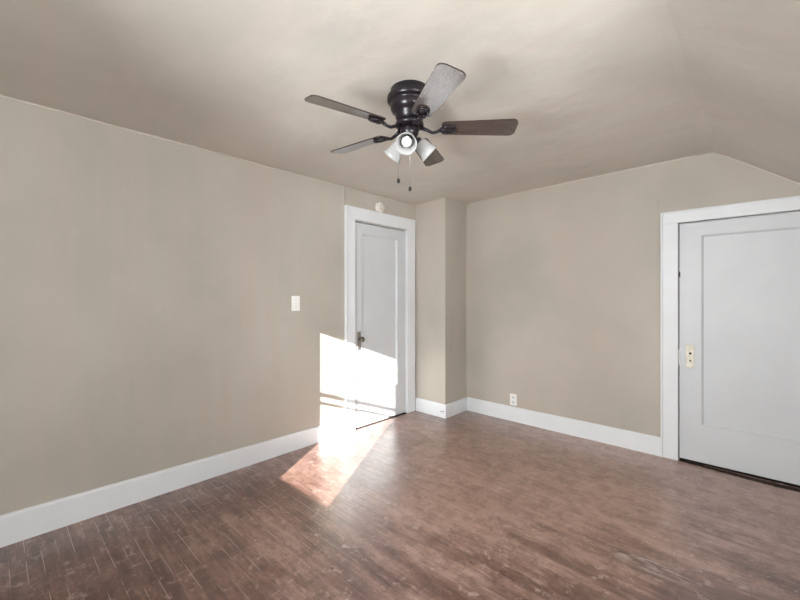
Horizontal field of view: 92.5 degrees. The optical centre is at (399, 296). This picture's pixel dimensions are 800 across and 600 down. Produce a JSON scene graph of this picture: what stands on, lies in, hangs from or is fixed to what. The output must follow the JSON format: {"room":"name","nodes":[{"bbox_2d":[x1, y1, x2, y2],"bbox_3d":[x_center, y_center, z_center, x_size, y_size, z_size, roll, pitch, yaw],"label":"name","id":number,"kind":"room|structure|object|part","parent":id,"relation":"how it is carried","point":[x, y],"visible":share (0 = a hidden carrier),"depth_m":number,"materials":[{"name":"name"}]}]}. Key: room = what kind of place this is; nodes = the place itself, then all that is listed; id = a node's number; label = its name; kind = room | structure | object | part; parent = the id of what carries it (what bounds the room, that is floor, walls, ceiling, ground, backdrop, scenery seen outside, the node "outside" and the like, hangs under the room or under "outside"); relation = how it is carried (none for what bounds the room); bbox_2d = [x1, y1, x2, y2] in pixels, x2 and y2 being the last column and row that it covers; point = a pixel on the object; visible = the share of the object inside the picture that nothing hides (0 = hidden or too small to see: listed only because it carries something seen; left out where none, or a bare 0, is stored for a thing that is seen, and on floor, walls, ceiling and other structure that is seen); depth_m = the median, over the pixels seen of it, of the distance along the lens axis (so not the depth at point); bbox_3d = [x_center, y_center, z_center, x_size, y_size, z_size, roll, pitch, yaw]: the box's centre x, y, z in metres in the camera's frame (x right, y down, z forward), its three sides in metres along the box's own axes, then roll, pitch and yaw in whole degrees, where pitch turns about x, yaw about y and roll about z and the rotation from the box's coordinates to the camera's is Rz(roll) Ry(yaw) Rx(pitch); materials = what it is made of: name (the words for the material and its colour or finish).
{"room":"empty bedroom","nodes":[
{"label":"empty bedroom","id":0,"kind":"room"},
{"bbox_2d":[0,97,414,514],"bbox_3d":[-1.123,0.060,3.013,0.120,2.420,4.700,0,0,43],"label":"wall","id":1,"kind":"structure","parent":0,"point":[149,324],"depth_m":2.43,"materials":[{"name":"beige paint"}]},
{"bbox_2d":[0,419,344,547],"bbox_3d":[-1.557,1.186,2.449,0.018,0.168,3.045,0,0,43],"label":"baseboard","id":2,"kind":"structure","parent":1,"relation":"attached to","point":[26,523],"depth_m":2.39,"materials":[{"name":"white paint"}]},
{"bbox_2d":[0,94,405,203],"bbox_3d":[-1.236,-1.025,2.803,0.012,0.012,3.800,0,0,43],"label":"trim","id":3,"kind":"structure","parent":1,"relation":"attached to","point":[3,96],"depth_m":2.50,"materials":[{"name":"beige paint"}]},
{"bbox_2d":[292,296,299,310],"bbox_3d":[-0.865,0.053,3.188,0.018,0.124,0.076,0,0,43],"label":"light switch","id":4,"kind":"object","parent":1,"relation":"attached to","point":[295,299],"visible":1,"depth_m":3.19,"materials":[{"name":"white plastic"}]},
{"bbox_2d":[344,205,415,433],"bbox_3d":[-0.202,0.207,3.950,0.183,2.125,0.987,0,0,43],"label":"door","id":5,"kind":"structure","parent":1,"relation":"in","point":[379,261],"depth_m":3.90,"materials":[{"name":"white paint"}]},
{"bbox_2d":[375,202,384,212],"bbox_3d":[-0.197,-0.908,3.885,0.040,0.112,0.112,0,0,43],"label":"smoke detector","id":6,"kind":"object","parent":1,"relation":"attached to","point":[379,207],"visible":0.99,"depth_m":3.86,"materials":[{"name":"beige plastic"}]},
{"bbox_2d":[0,0,799,204],"bbox_3d":[0.540,-0.519,1.454,4.680,1.358,4.700,0,0,43],"label":"ceiling","id":7,"kind":"structure","parent":0,"point":[592,88],"depth_m":1.82,"materials":[{"name":"beige paint"}]},
{"bbox_2d":[305,63,517,190],"bbox_3d":[0.086,-0.807,1.973,1.022,0.530,1.064,0,0,0],"label":"ceiling fan","id":8,"kind":"object","parent":7,"relation":"hanging from","point":[410,102],"visible":1,"depth_m":1.90,"materials":[{"name":"brown metal"}]},
{"bbox_3d":[-0.245,-0.869,1.775,0.383,0.006,0.126,0,13,-34],"label":"blade","id":9,"kind":"part","parent":8,"relation":"part of","materials":[{"name":"brown wood"}]},
{"bbox_3d":[-0.234,-0.869,2.194,0.383,0.006,0.126,0,13,38],"label":"blade","id":10,"kind":"part","parent":8,"relation":"part of","materials":[{"name":"brown wood"}]},
{"bbox_3d":[-0.028,-0.763,2.033,0.115,0.116,0.111,0,0,0],"label":"lamp shade","id":11,"kind":"part","parent":8,"relation":"part of","materials":[{"name":"white glass"}]},
{"bbox_3d":[0.030,-0.763,1.888,0.107,0.116,0.116,0,0,0],"label":"lamp shade","id":12,"kind":"part","parent":8,"relation":"part of","materials":[{"name":"white glass"}]},
{"bbox_3d":[0.034,-0.771,1.895,0.052,0.062,0.064,0,0,0],"label":"bulb","id":13,"kind":"part","parent":8,"relation":"part of","materials":[{"name":"white glass"}]},
{"bbox_3d":[0.137,-0.763,2.004,0.116,0.116,0.106,0,0,0],"label":"lamp shade","id":14,"kind":"part","parent":8,"relation":"part of","materials":[{"name":"white glass"}]},
{"bbox_3d":[0.168,-0.869,2.313,0.126,0.006,0.383,-14,-5,19],"label":"blade","id":15,"kind":"part","parent":8,"relation":"part of","materials":[{"name":"brown wood"}]},
{"bbox_3d":[0.150,-0.869,1.635,0.126,0.006,0.383,14,-4,-16],"label":"blade","id":16,"kind":"part","parent":8,"relation":"part of","materials":[{"name":"wood"}]},
{"bbox_3d":[0.406,-0.869,1.968,0.383,0.006,0.126,0,-13,2],"label":"blade","id":17,"kind":"part","parent":8,"relation":"part of","materials":[{"name":"brown wood"}]},
{"bbox_2d":[0,410,799,599],"bbox_3d":[0.593,1.300,1.802,5.440,0.060,5.280,0,0,43],"label":"floor","id":18,"kind":"structure","parent":0,"point":[415,505],"depth_m":2.08,"materials":[{"name":"brown wood"}]},
{"bbox_2d":[415,198,465,409],"bbox_3d":[0.461,0.090,4.312,0.415,2.360,0.398,0,0,43],"label":"wall","id":19,"kind":"structure","parent":0,"point":[440,224],"depth_m":4.16,"materials":[{"name":"beige paint"}]},
{"bbox_2d":[466,153,799,459],"bbox_3d":[2.033,0.060,3.193,4.240,2.420,0.120,0,0,43],"label":"wall","id":20,"kind":"structure","parent":0,"point":[563,281],"depth_m":3.44,"materials":[{"name":"beige paint"}]},
{"bbox_2d":[510,393,516,405],"bbox_3d":[1.160,1.052,3.923,0.072,0.116,0.009,0,0,43],"label":"wall outlet","id":21,"kind":"object","parent":20,"relation":"attached to","point":[513,397],"visible":1,"depth_m":3.92,"materials":[{"name":"white plastic"}]},
{"bbox_2d":[416,397,660,456],"bbox_3d":[1.127,1.195,3.667,2.230,0.150,0.428,0,0,43],"label":"baseboard","id":22,"kind":"structure","parent":20,"relation":"attached to","point":[645,443],"depth_m":3.64,"materials":[{"name":"white paint"}]},
{"bbox_2d":[470,152,799,203],"bbox_3d":[1.963,-0.663,3.175,3.233,0.832,0.012,0,0,43],"label":"trim","id":23,"kind":"structure","parent":20,"relation":"attached to","point":[710,152],"depth_m":3.06,"materials":[{"name":"beige paint"}]},
{"bbox_2d":[661,196,799,491],"bbox_3d":[2.435,0.301,2.768,0.908,1.937,0.190,0,0,43],"label":"door","id":24,"kind":"structure","parent":20,"relation":"in","point":[737,357],"depth_m":2.78,"materials":[{"name":"white paint"}]},
{"bbox_3d":[2.173,0.468,2.981,0.009,0.120,0.005,0,0,43],"label":"strike plate","id":25,"kind":"part","parent":24,"relation":"part of","materials":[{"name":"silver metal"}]}
]}

